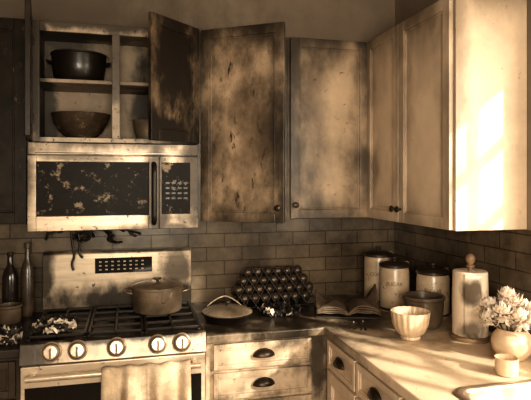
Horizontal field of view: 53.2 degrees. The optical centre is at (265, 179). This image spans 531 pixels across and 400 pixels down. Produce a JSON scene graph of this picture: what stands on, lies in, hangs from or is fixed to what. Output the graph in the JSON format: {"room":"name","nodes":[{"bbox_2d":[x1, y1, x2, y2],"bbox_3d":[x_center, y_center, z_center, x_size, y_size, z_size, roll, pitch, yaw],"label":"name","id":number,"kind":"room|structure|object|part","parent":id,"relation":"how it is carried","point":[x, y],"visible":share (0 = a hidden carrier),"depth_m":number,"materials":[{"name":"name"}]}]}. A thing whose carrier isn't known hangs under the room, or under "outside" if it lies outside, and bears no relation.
{"room":"fire-damaged room","nodes":[
{"label":"fire-damaged room","id":0,"kind":"room"},
{"bbox_2d":[0,0,394,311],"bbox_3d":[-0.991,0.240,2.833,3.880,2.700,0.120,0,0,-14],"label":"wall","id":1,"kind":"structure","parent":0,"point":[342,20],"depth_m":2.98,"materials":[{"name":"paint"}]},
{"bbox_2d":[0,17,29,224],"bbox_3d":[-1.357,-0.265,2.496,0.504,0.930,0.349,0,0,-14],"label":"upper cabinet","id":2,"kind":"object","parent":1,"relation":"attached to","point":[13,140],"visible":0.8,"depth_m":2.38,"materials":[{"name":"paint"}]},
{"bbox_2d":[25,0,198,144],"bbox_3d":[-0.700,-0.456,2.494,0.776,0.561,0.676,0,0,-14],"label":"upper cabinet","id":3,"kind":"object","parent":1,"relation":"attached to","point":[153,73],"visible":0.94,"depth_m":2.51,"materials":[{"name":"paint"}]},
{"bbox_3d":[-1.003,-0.456,2.246,0.020,0.560,0.345,0,0,-22],"label":"door","id":4,"kind":"part","parent":3,"relation":"part of","materials":[{"name":"paint"}]},
{"bbox_2d":[46,49,110,80],"bbox_3d":[-0.919,-0.544,2.612,0.263,0.142,0.263,0,0,27],"label":"pot","id":5,"kind":"object","parent":3,"relation":"on","point":[78,64],"visible":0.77,"depth_m":2.51,"materials":[{"name":"metal"}]},
{"bbox_2d":[50,111,110,137],"bbox_3d":[-0.907,-0.257,2.609,0.284,0.130,0.284,0,0,-14],"label":"mixing bowl","id":6,"kind":"object","parent":3,"relation":"in","point":[74,124],"visible":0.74,"depth_m":2.51,"materials":[{"name":"brown"}]},
{"bbox_2d":[40,78,147,94],"bbox_3d":[-0.747,-0.464,2.671,0.724,0.017,0.285,0,0,-14],"label":"shelf","id":7,"kind":"object","parent":3,"relation":"attached to","point":[48,86],"depth_m":2.61,"materials":[{"name":"beige wood"}]},
{"bbox_2d":[27,142,197,231],"bbox_3d":[-0.728,0.030,2.596,0.752,0.396,0.448,0,0,-14],"label":"microwave","id":8,"kind":"object","parent":3,"relation":"attached to","point":[71,186],"visible":1,"depth_m":2.42,"materials":[{"name":"metal"}]},
{"bbox_2d":[45,229,140,270],"bbox_3d":[-0.844,0.333,2.603,0.455,0.218,0.068,0,0,-14],"label":"wire","id":9,"kind":"object","parent":8,"relation":"attached to","point":[88,233],"visible":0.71,"depth_m":2.58,"materials":[{"name":"metal"}]},
{"bbox_3d":[-0.777,0.059,2.416,0.568,0.338,0.022,0,0,-14],"label":"door frame","id":10,"kind":"part","parent":8,"relation":"part of","materials":[{"name":"metal"}]},
{"bbox_3d":[-0.514,0.062,2.447,0.024,0.297,0.053,0,0,-14],"label":"handle","id":11,"kind":"part","parent":8,"relation":"part of","materials":[{"name":"metal"}]},
{"bbox_3d":[-0.421,0.039,2.498,0.133,0.242,0.002,0,0,-14],"label":"control panel","id":12,"kind":"part","parent":8,"relation":"part of","materials":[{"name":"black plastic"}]},
{"bbox_3d":[-0.411,0.059,2.511,0.181,0.338,0.018,0,0,-14],"label":"control frame","id":13,"kind":"part","parent":8,"relation":"part of","materials":[{"name":"metal"}]},
{"bbox_2d":[131,119,147,138],"bbox_3d":[-0.592,-0.244,2.666,0.160,0.105,0.160,0,0,-14],"label":"cup","id":14,"kind":"object","parent":3,"relation":"in","point":[140,126],"visible":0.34,"depth_m":2.60,"materials":[{"name":"beige ceramic"}]},
{"bbox_3d":[-0.417,-0.456,2.451,0.020,0.560,0.325,0,0,33],"label":"door","id":15,"kind":"part","parent":3,"relation":"part of","materials":[{"name":"brown wood"}]},
{"bbox_2d":[0,217,393,310],"bbox_3d":[-0.553,0.332,2.878,2.751,0.683,0.008,0,0,-14],"label":"wall tile","id":16,"kind":"structure","parent":1,"relation":"attached to","point":[330,251],"depth_m":2.98,"materials":[{"name":"beige tile"}]},
{"bbox_2d":[196,22,286,222],"bbox_3d":[-0.119,-0.265,2.679,0.457,0.930,0.604,0,0,-14],"label":"upper cabinet","id":17,"kind":"object","parent":1,"relation":"attached to","point":[242,156],"visible":0.91,"depth_m":2.52,"materials":[{"name":"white wood"}]},
{"bbox_3d":[0.054,0.129,2.429,0.031,0.031,0.033,0,0,-14],"label":"door knob","id":18,"kind":"part","parent":17,"relation":"part of","materials":[{"name":"brown metal"}]},
{"bbox_2d":[287,37,366,218],"bbox_3d":[0.294,-0.265,2.901,0.447,0.930,0.380,0,0,-14],"label":"upper cabinet","id":19,"kind":"object","parent":1,"relation":"attached to","point":[327,79],"visible":0.96,"depth_m":2.75,"materials":[{"name":"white wood"}]},
{"bbox_2d":[367,0,526,230],"bbox_3d":[0.740,-0.265,2.638,0.380,0.930,1.108,0,0,-14],"label":"wall cabinet","id":20,"kind":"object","parent":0,"point":[447,83],"depth_m":2.14,"materials":[{"name":"beige wood"}]},
{"bbox_3d":[0.585,-0.265,2.642,0.020,0.924,0.345,0,0,-14],"label":"door","id":21,"kind":"part","parent":20,"relation":"part of","materials":[{"name":"paint"}]},
{"bbox_3d":[0.610,0.135,2.440,0.030,0.031,0.031,0,0,-14],"label":"knob","id":22,"kind":"part","parent":20,"relation":"part of","materials":[{"name":"brown metal"}]},
{"bbox_3d":[0.678,-0.265,2.273,0.020,0.924,0.405,0,0,-14],"label":"door","id":23,"kind":"part","parent":20,"relation":"part of","materials":[{"name":"paint"}]},
{"bbox_2d":[395,0,530,331],"bbox_3d":[1.389,0.240,1.107,0.120,2.700,4.400,0,0,-14],"label":"wall","id":24,"kind":"structure","parent":0,"point":[404,9],"depth_m":2.15,"materials":[{"name":"paint"}]},
{"bbox_2d":[395,222,530,334],"bbox_3d":[1.180,0.438,1.669,0.008,0.471,3.191,0,0,-14],"label":"wall tile","id":25,"kind":"structure","parent":24,"relation":"attached to","point":[505,255],"depth_m":2.45,"materials":[{"name":"brown tile"}]},
{"bbox_3d":[-0.447,1.615,0.701,3.880,0.050,4.520,0,0,-14],"label":"floor","id":26,"kind":"structure","parent":0,"visible":0},
{"bbox_2d":[0,358,20,399],"bbox_3d":[-1.431,1.152,2.316,0.770,0.876,0.658,0,0,-14],"label":"base cabinet","id":27,"kind":"object","parent":26,"relation":"on","point":[9,368],"visible":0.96,"depth_m":2.11,"materials":[{"name":"paint"}]},
{"bbox_3d":[-1.194,0.795,2.073,0.400,0.140,0.020,0,0,-14],"label":"drawer","id":28,"kind":"part","parent":27,"relation":"part of","materials":[{"name":"paint"}]},
{"bbox_2d":[0,311,42,359],"bbox_3d":[-1.433,0.694,2.328,0.772,0.037,0.639,0,0,-14],"label":"countertop","id":29,"kind":"structure","parent":27,"relation":"on","point":[7,351],"depth_m":2.26,"materials":[{"name":"stone"}]},
{"bbox_2d":[2,252,17,302],"bbox_3d":[-1.260,0.515,2.615,0.074,0.319,0.074,0,0,-14],"label":"wine bottle","id":30,"kind":"object","parent":29,"relation":"on","point":[10,276],"visible":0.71,"depth_m":2.59,"materials":[{"name":"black glass"}]},
{"bbox_2d":[0,302,22,324],"bbox_3d":[-1.212,0.632,2.508,0.114,0.085,0.114,0,0,-14],"label":"crock","id":31,"kind":"object","parent":29,"relation":"on","point":[10,312],"visible":0.99,"depth_m":2.47,"materials":[{"name":"ceramic"}]},
{"bbox_2d":[0,324,22,345],"bbox_3d":[-1.083,0.640,2.214,0.124,0.069,0.171,0,0,-14],"label":"debris","id":32,"kind":"object","parent":29,"relation":"on","point":[8,335],"visible":1,"depth_m":2.18,"materials":[{"name":"brown wood"}]},
{"bbox_2d":[20,243,33,316],"bbox_3d":[-1.181,0.493,2.630,0.064,0.363,0.064,0,0,-14],"label":"oil bottle","id":33,"kind":"object","parent":29,"relation":"on","point":[27,270],"visible":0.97,"depth_m":2.61,"materials":[{"name":"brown glass"}]},
{"bbox_2d":[19,247,205,399],"bbox_3d":[-0.686,0.977,2.467,0.739,1.226,0.709,0,0,-14],"label":"gas range","id":34,"kind":"object","parent":26,"relation":"on","point":[67,364],"visible":0.84,"depth_m":2.32,"materials":[{"name":"metal"}]},
{"bbox_3d":[-0.853,0.685,2.104,0.060,0.062,0.041,0,0,-14],"label":"knob","id":35,"kind":"part","parent":34,"relation":"part of","materials":[{"name":"metal"}]},
{"bbox_2d":[28,314,80,334],"bbox_3d":[-0.896,0.609,2.268,0.196,0.054,0.220,0,0,-14],"label":"debris","id":36,"kind":"object","parent":34,"relation":"on","point":[48,324],"visible":1,"depth_m":2.23,"materials":[{"name":"brown wood"}]},
{"bbox_3d":[-0.890,0.658,2.296,0.100,0.010,0.100,0,0,-14],"label":"burner","id":37,"kind":"part","parent":34,"relation":"part of","materials":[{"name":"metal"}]},
{"bbox_3d":[-0.756,0.685,2.129,0.060,0.062,0.041,0,0,-14],"label":"knob","id":38,"kind":"part","parent":34,"relation":"part of","materials":[{"name":"metal"}]},
{"bbox_2d":[20,352,204,399],"bbox_3d":[-0.617,1.056,2.198,0.731,0.628,0.034,0,0,-14],"label":"oven","id":39,"kind":"object","parent":34,"relation":"in","point":[84,388],"depth_m":2.15,"materials":[{"name":"silver metal"}]},
{"bbox_3d":[-0.615,0.691,2.188,0.739,0.087,0.034,0,0,-14],"label":"control panel","id":40,"kind":"part","parent":34,"relation":"part of","materials":[{"name":"metal"}]},
{"bbox_2d":[25,362,200,382],"bbox_3d":[-0.602,0.775,2.136,0.679,0.023,0.024,0,0,-14],"label":"handle","id":41,"kind":"object","parent":34,"relation":"in","point":[79,375],"depth_m":2.08,"materials":[{"name":"metal"}]},
{"bbox_2d":[24,304,202,341],"bbox_3d":[-0.687,0.670,2.469,0.739,0.016,0.545,0,0,-14],"label":"cooktop","id":42,"kind":"object","parent":34,"relation":"in","point":[198,330],"depth_m":2.36,"materials":[{"name":"metal"}]},
{"bbox_3d":[-0.610,0.685,2.166,0.060,0.062,0.041,0,0,-14],"label":"knob","id":43,"kind":"part","parent":34,"relation":"part of","materials":[{"name":"metal"}]},
{"bbox_3d":[-0.692,0.658,2.471,0.100,0.010,0.100,0,0,-14],"label":"burner","id":44,"kind":"part","parent":34,"relation":"part of","materials":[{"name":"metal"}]},
{"bbox_2d":[101,359,190,399],"bbox_3d":[-0.481,0.970,2.136,0.358,0.444,0.105,0,0,-14],"label":"dish towel","id":45,"kind":"object","parent":34,"relation":"hanging from","point":[168,380],"visible":1,"depth_m":2.13,"materials":[{"name":"fabric"}]},
{"bbox_2d":[123,277,189,314],"bbox_3d":[-0.529,0.556,2.595,0.248,0.160,0.248,0,0,30],"label":"stock pot","id":46,"kind":"object","parent":34,"relation":"on","point":[158,296],"visible":1,"depth_m":2.50,"materials":[{"name":"metal"}]},
{"bbox_3d":[-0.529,0.577,2.595,0.248,0.118,0.248,0,0,-14],"label":"pot","id":47,"kind":"part","parent":46,"relation":"part of","materials":[{"name":"beige metal"}]},
{"bbox_3d":[-0.529,0.506,2.595,0.248,0.022,0.248,0,0,-14],"label":"lid","id":48,"kind":"part","parent":46,"relation":"part of","materials":[{"name":"brown metal"}]},
{"bbox_3d":[-0.448,0.685,2.207,0.060,0.062,0.041,0,0,-14],"label":"knob","id":49,"kind":"part","parent":34,"relation":"part of","materials":[{"name":"metal"}]},
{"bbox_3d":[-0.431,0.658,2.413,0.100,0.010,0.100,0,0,-14],"label":"burner","id":50,"kind":"part","parent":34,"relation":"part of","materials":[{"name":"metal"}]},
{"bbox_3d":[-0.352,0.685,2.232,0.060,0.062,0.041,0,0,-14],"label":"knob","id":51,"kind":"part","parent":34,"relation":"part of","materials":[{"name":"metal"}]},
{"bbox_2d":[205,335,326,399],"bbox_3d":[-0.059,1.152,2.666,0.566,0.876,0.658,0,0,-14],"label":"base cabinet","id":52,"kind":"object","parent":26,"relation":"on","point":[295,368],"visible":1,"depth_m":2.37,"materials":[{"name":"paint"}]},
{"bbox_3d":[-0.010,0.906,2.375,0.450,0.117,0.020,0,0,-14],"label":"drawer","id":53,"kind":"part","parent":52,"relation":"part of","materials":[{"name":"paint"}]},
{"bbox_3d":[-0.010,0.777,2.375,0.450,0.111,0.020,0,0,-14],"label":"drawer","id":54,"kind":"part","parent":52,"relation":"part of","materials":[{"name":"paint"}]},
{"bbox_3d":[-0.005,0.900,2.354,0.092,0.030,0.026,0,0,-14],"label":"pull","id":55,"kind":"part","parent":52,"relation":"part of","materials":[{"name":"brown metal"}]},
{"bbox_3d":[-0.005,0.771,2.354,0.092,0.030,0.026,0,0,-14],"label":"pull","id":56,"kind":"part","parent":52,"relation":"part of","materials":[{"name":"brown metal"}]},
{"bbox_3d":[-0.010,1.100,2.375,0.450,0.240,0.020,0,0,-14],"label":"drawer","id":57,"kind":"part","parent":52,"relation":"part of","materials":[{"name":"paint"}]},
{"bbox_2d":[191,293,530,399],"bbox_3d":[0.580,0.694,1.520,1.242,0.037,3.199,0,0,-14],"label":"countertop","id":58,"kind":"structure","parent":52,"relation":"on","point":[430,367],"depth_m":2.15,"materials":[{"name":"beige stone"}]},
{"bbox_2d":[201,295,252,324],"bbox_3d":[-0.184,0.622,2.554,0.248,0.104,0.248,0,0,-14],"label":"skillet","id":59,"kind":"object","parent":58,"relation":"on","point":[226,313],"visible":1,"depth_m":2.48,"materials":[{"name":"metal"}]},
{"bbox_3d":[-0.184,0.618,2.554,0.242,0.030,0.242,0,0,-14],"label":"lid","id":60,"kind":"part","parent":59,"relation":"part of","materials":[{"name":"beige metal"}]},
{"bbox_2d":[232,265,313,307],"bbox_3d":[0.039,0.571,2.891,0.439,0.205,0.172,0,0,-14],"label":"spice rack","id":61,"kind":"object","parent":58,"relation":"on","point":[251,293],"visible":0.98,"depth_m":2.85,"materials":[{"name":"metal"}]},
{"bbox_2d":[232,285,242,295],"bbox_3d":[-0.150,0.593,2.841,0.047,0.073,0.110,0,0,-14],"label":"jar","id":62,"kind":"object","parent":61,"relation":"on","point":[238,290],"depth_m":2.79,"materials":[{"name":"brown glass"}]},
{"bbox_2d":[236,276,247,285],"bbox_3d":[-0.127,0.549,2.864,0.047,0.073,0.110,0,0,-14],"label":"jar","id":63,"kind":"object","parent":61,"relation":"on","point":[243,280],"depth_m":2.82,"materials":[{"name":"brown glass"}]},
{"bbox_2d":[237,294,248,303],"bbox_3d":[-0.119,0.637,2.833,0.047,0.073,0.110,0,0,-14],"label":"jar","id":64,"kind":"object","parent":61,"relation":"on","point":[242,299],"depth_m":2.78,"materials":[{"name":"brown glass"}]},
{"bbox_2d":[241,267,251,276],"bbox_3d":[-0.104,0.505,2.886,0.047,0.073,0.110,0,0,-14],"label":"jar","id":65,"kind":"object","parent":61,"relation":"on","point":[247,272],"depth_m":2.84,"materials":[{"name":"brown glass"}]},
{"bbox_2d":[243,285,252,293],"bbox_3d":[-0.096,0.593,2.855,0.047,0.073,0.110,0,0,-14],"label":"jar","id":66,"kind":"object","parent":61,"relation":"on","point":[247,289],"depth_m":2.81,"materials":[{"name":"brown glass"}]},
{"bbox_2d":[247,276,257,284],"bbox_3d":[-0.073,0.549,2.878,0.047,0.073,0.110,0,0,-14],"label":"jar","id":67,"kind":"object","parent":61,"relation":"on","point":[252,280],"depth_m":2.83,"materials":[{"name":"brown glass"}]},
{"bbox_2d":[249,293,258,303],"bbox_3d":[-0.065,0.637,2.847,0.047,0.073,0.110,0,0,-14],"label":"jar","id":68,"kind":"object","parent":61,"relation":"on","point":[253,297],"depth_m":2.80,"materials":[{"name":"brown glass"}]},
{"bbox_2d":[252,267,261,275],"bbox_3d":[-0.050,0.505,2.900,0.047,0.073,0.110,0,0,-14],"label":"jar","id":69,"kind":"object","parent":61,"relation":"on","point":[257,271],"depth_m":2.85,"materials":[{"name":"brown glass"}]},
{"bbox_2d":[253,284,263,293],"bbox_3d":[-0.042,0.593,2.869,0.047,0.073,0.110,0,0,-14],"label":"jar","id":70,"kind":"object","parent":61,"relation":"on","point":[258,288],"depth_m":2.82,"materials":[{"name":"brown glass"}]},
{"bbox_2d":[257,275,267,284],"bbox_3d":[-0.019,0.549,2.891,0.047,0.073,0.110,0,0,-14],"label":"jar","id":71,"kind":"object","parent":61,"relation":"on","point":[263,279],"depth_m":2.84,"materials":[{"name":"brown glass"}]},
{"bbox_2d":[259,293,268,302],"bbox_3d":[-0.011,0.637,2.860,0.047,0.073,0.110,0,0,-14],"label":"jar","id":72,"kind":"object","parent":61,"relation":"on","point":[263,297],"depth_m":2.81,"materials":[{"name":"brown glass"}]},
{"bbox_2d":[262,266,271,275],"bbox_3d":[0.004,0.505,2.914,0.047,0.073,0.110,0,0,-14],"label":"jar","id":73,"kind":"object","parent":61,"relation":"on","point":[266,271],"depth_m":2.86,"materials":[{"name":"brown glass"}]},
{"bbox_2d":[263,284,273,292],"bbox_3d":[0.012,0.593,2.883,0.047,0.073,0.110,0,0,-14],"label":"jar","id":74,"kind":"object","parent":61,"relation":"on","point":[267,288],"depth_m":2.83,"materials":[{"name":"brown glass"}]},
{"bbox_2d":[268,275,277,283],"bbox_3d":[0.035,0.549,2.905,0.047,0.073,0.110,0,0,-14],"label":"jar","id":75,"kind":"object","parent":61,"relation":"on","point":[272,279],"depth_m":2.86,"materials":[{"name":"brown glass"}]},
{"bbox_2d":[269,292,279,302],"bbox_3d":[0.043,0.637,2.874,0.047,0.073,0.110,0,0,-14],"label":"jar","id":76,"kind":"object","parent":61,"relation":"on","point":[274,297],"depth_m":2.83,"materials":[{"name":"brown glass"}]},
{"bbox_2d":[272,266,281,274],"bbox_3d":[0.059,0.505,2.928,0.047,0.073,0.110,0,0,-14],"label":"jar","id":77,"kind":"object","parent":61,"relation":"on","point":[277,270],"depth_m":2.88,"materials":[{"name":"brown glass"}]},
{"bbox_2d":[273,283,283,292],"bbox_3d":[0.067,0.593,2.897,0.047,0.073,0.110,0,0,-14],"label":"jar","id":78,"kind":"object","parent":61,"relation":"on","point":[278,287],"depth_m":2.85,"materials":[{"name":"brown glass"}]},
{"bbox_2d":[278,274,287,283],"bbox_3d":[0.090,0.549,2.919,0.047,0.073,0.110,0,0,-14],"label":"jar","id":79,"kind":"object","parent":61,"relation":"on","point":[283,278],"depth_m":2.87,"materials":[{"name":"brown glass"}]},
{"bbox_2d":[279,292,289,301],"bbox_3d":[0.098,0.637,2.888,0.047,0.073,0.110,0,0,-14],"label":"jar","id":80,"kind":"object","parent":61,"relation":"on","point":[283,296],"depth_m":2.84,"materials":[{"name":"brown glass"}]},
{"bbox_2d":[282,267,291,274],"bbox_3d":[0.113,0.505,2.942,0.047,0.073,0.110,0,0,-14],"label":"jar","id":81,"kind":"object","parent":61,"relation":"on","point":[285,270],"depth_m":2.89,"materials":[{"name":"brown glass"}]},
{"bbox_2d":[283,283,293,291],"bbox_3d":[0.121,0.593,2.910,0.047,0.073,0.110,0,0,-14],"label":"jar","id":82,"kind":"object","parent":61,"relation":"on","point":[287,287],"depth_m":2.86,"materials":[{"name":"brown glass"}]},
{"bbox_2d":[288,274,297,282],"bbox_3d":[0.144,0.549,2.933,0.047,0.073,0.110,0,0,-14],"label":"jar","id":83,"kind":"object","parent":61,"relation":"on","point":[292,278],"depth_m":2.88,"materials":[{"name":"brown glass"}]},
{"bbox_2d":[289,291,298,301],"bbox_3d":[0.152,0.637,2.902,0.047,0.073,0.110,0,0,-14],"label":"jar","id":84,"kind":"object","parent":61,"relation":"on","point":[294,295],"depth_m":2.85,"materials":[{"name":"brown glass"}]},
{"bbox_2d":[292,265,301,273],"bbox_3d":[0.167,0.505,2.955,0.047,0.073,0.110,0,0,-14],"label":"jar","id":85,"kind":"object","parent":61,"relation":"on","point":[297,269],"depth_m":2.90,"materials":[{"name":"brown glass"}]},
{"bbox_2d":[293,282,303,291],"bbox_3d":[0.175,0.593,2.924,0.047,0.073,0.110,0,0,-14],"label":"jar","id":86,"kind":"object","parent":61,"relation":"on","point":[298,286],"depth_m":2.87,"materials":[{"name":"brown glass"}]},
{"bbox_2d":[297,273,307,282],"bbox_3d":[0.198,0.549,2.947,0.047,0.073,0.110,0,0,-14],"label":"jar","id":87,"kind":"object","parent":61,"relation":"on","point":[301,278],"depth_m":2.90,"materials":[{"name":"brown glass"}]},
{"bbox_2d":[299,291,308,300],"bbox_3d":[0.206,0.637,2.916,0.047,0.073,0.110,0,0,-14],"label":"jar","id":88,"kind":"object","parent":61,"relation":"on","point":[303,295],"depth_m":2.87,"materials":[{"name":"brown glass"}]},
{"bbox_2d":[303,282,312,290],"bbox_3d":[0.229,0.593,2.938,0.047,0.073,0.110,0,0,-14],"label":"jar","id":89,"kind":"object","parent":61,"relation":"on","point":[307,286],"depth_m":2.89,"materials":[{"name":"brown glass"}]},
{"bbox_2d":[257,300,303,316],"bbox_3d":[0.070,0.648,2.695,0.260,0.053,0.212,0,0,-14],"label":"debris","id":90,"kind":"object","parent":58,"relation":"on","point":[287,307],"visible":1,"depth_m":2.66,"materials":[{"name":"brown wood"}]},
{"bbox_2d":[314,284,381,318],"bbox_3d":[0.409,0.607,2.683,0.320,0.135,0.216,0,0,4],"label":"open cookbook","id":91,"kind":"object","parent":58,"relation":"on","point":[367,307],"visible":1,"depth_m":2.62,"materials":[{"name":"beige paper"}]},
{"bbox_2d":[337,320,366,330],"bbox_3d":[0.394,0.667,2.447,0.134,0.014,0.152,0,0,6],"label":"debris","id":92,"kind":"object","parent":58,"relation":"on","point":[363,320],"visible":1,"depth_m":2.39,"materials":[{"name":"brown wood"}]},
{"bbox_2d":[364,246,392,304],"bbox_3d":[0.626,0.519,2.925,0.168,0.310,0.159,0,0,-14],"label":"coffee canister","id":93,"kind":"object","parent":58,"relation":"on","point":[372,259],"visible":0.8,"depth_m":2.87,"materials":[{"name":"beige ceramic"}]},
{"bbox_3d":[0.622,0.404,2.924,0.159,0.030,0.159,0,0,-14],"label":"lid","id":94,"kind":"part","parent":93,"relation":"part of","materials":[{"name":"black metal"}]},
{"bbox_2d":[379,256,409,312],"bbox_3d":[0.672,0.534,2.746,0.164,0.280,0.154,0,0,-14],"label":"sugar canister","id":95,"kind":"object","parent":58,"relation":"on","point":[394,274],"visible":0.9,"depth_m":2.68,"materials":[{"name":"beige ceramic"}]},
{"bbox_3d":[0.668,0.434,2.745,0.154,0.030,0.154,0,0,-14],"label":"lid","id":96,"kind":"part","parent":95,"relation":"part of","materials":[{"name":"black metal"}]},
{"bbox_2d":[390,306,430,340],"bbox_3d":[0.617,0.616,2.257,0.167,0.118,0.165,0,0,-14],"label":"bowl","id":97,"kind":"object","parent":58,"relation":"on","point":[411,322],"visible":1,"depth_m":2.21,"materials":[{"name":"ceramic"}]},
{"bbox_2d":[402,291,445,328],"bbox_3d":[0.732,0.604,2.452,0.192,0.142,0.192,0,0,-14],"label":"crock","id":98,"kind":"object","parent":58,"relation":"on","point":[432,301],"visible":0.62,"depth_m":2.38,"materials":[{"name":"ceramic"}]},
{"bbox_2d":[416,262,449,318],"bbox_3d":[0.835,0.542,2.633,0.174,0.265,0.165,0,0,-14],"label":"flour canister","id":99,"kind":"object","parent":58,"relation":"on","point":[431,278],"visible":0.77,"depth_m":2.57,"materials":[{"name":"beige ceramic"}]},
{"bbox_3d":[0.831,0.449,2.632,0.165,0.030,0.165,0,0,-14],"label":"lid","id":100,"kind":"part","parent":99,"relation":"part of","materials":[{"name":"black metal"}]},
{"bbox_2d":[450,253,490,343],"bbox_3d":[0.875,0.494,2.256,0.164,0.361,0.174,0,0,-14],"label":"paper towel holder","id":101,"kind":"object","parent":58,"relation":"on","point":[470,284],"visible":0.96,"depth_m":2.20,"materials":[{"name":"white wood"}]},
{"bbox_3d":[0.874,0.484,2.261,0.042,0.342,0.042,0,0,-14],"label":"rod and finial","id":102,"kind":"part","parent":101,"relation":"part of","materials":[{"name":"brown wood"}]},
{"bbox_2d":[452,379,530,399],"bbox_3d":[0.897,0.768,1.400,0.466,0.203,0.746,0,0,-14],"label":"sink","id":103,"kind":"object","parent":58,"relation":"in","point":[519,389],"depth_m":1.72,"materials":[{"name":"ceramic"}]},
{"bbox_2d":[477,285,530,361],"bbox_3d":[0.930,0.537,2.000,0.260,0.274,0.228,0,0,-14],"label":"flower vase","id":104,"kind":"object","parent":58,"relation":"on","point":[513,338],"visible":0.98,"depth_m":1.97,"materials":[{"name":"ceramic"}]},
{"bbox_2d":[494,353,518,377],"bbox_3d":[0.837,0.644,1.839,0.080,0.060,0.080,0,0,-14],"label":"cup","id":105,"kind":"object","parent":58,"relation":"on","point":[506,365],"visible":1,"depth_m":1.81,"materials":[{"name":"ceramic"}]},
{"bbox_2d":[327,337,404,399],"bbox_3d":[0.833,1.152,1.583,0.717,0.874,3.195,0,0,-14],"label":"base cabinet","id":106,"kind":"object","parent":26,"relation":"on","point":[347,379],"visible":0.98,"depth_m":2.16,"materials":[{"name":"white wood"}]},
{"bbox_3d":[0.305,0.778,2.255,0.026,0.030,0.092,0,0,-14],"label":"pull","id":107,"kind":"part","parent":106,"relation":"part of","materials":[{"name":"brown metal"}]},
{"bbox_3d":[0.326,0.785,2.260,0.020,0.125,0.296,0,0,-14],"label":"drawer","id":108,"kind":"part","parent":106,"relation":"part of","materials":[{"name":"paint"}]},
{"bbox_3d":[0.326,1.167,2.260,0.020,0.610,0.296,0,0,-14],"label":"door","id":109,"kind":"part","parent":106,"relation":"part of","materials":[{"name":"paint"}]},
{"bbox_3d":[0.389,0.778,1.926,0.026,0.030,0.092,0,0,-14],"label":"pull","id":110,"kind":"part","parent":106,"relation":"part of","materials":[{"name":"brown metal"}]},
{"bbox_3d":[0.410,0.785,1.931,0.020,0.125,0.350,0,0,-14],"label":"drawer","id":111,"kind":"part","parent":106,"relation":"part of","materials":[{"name":"paint"}]}
]}

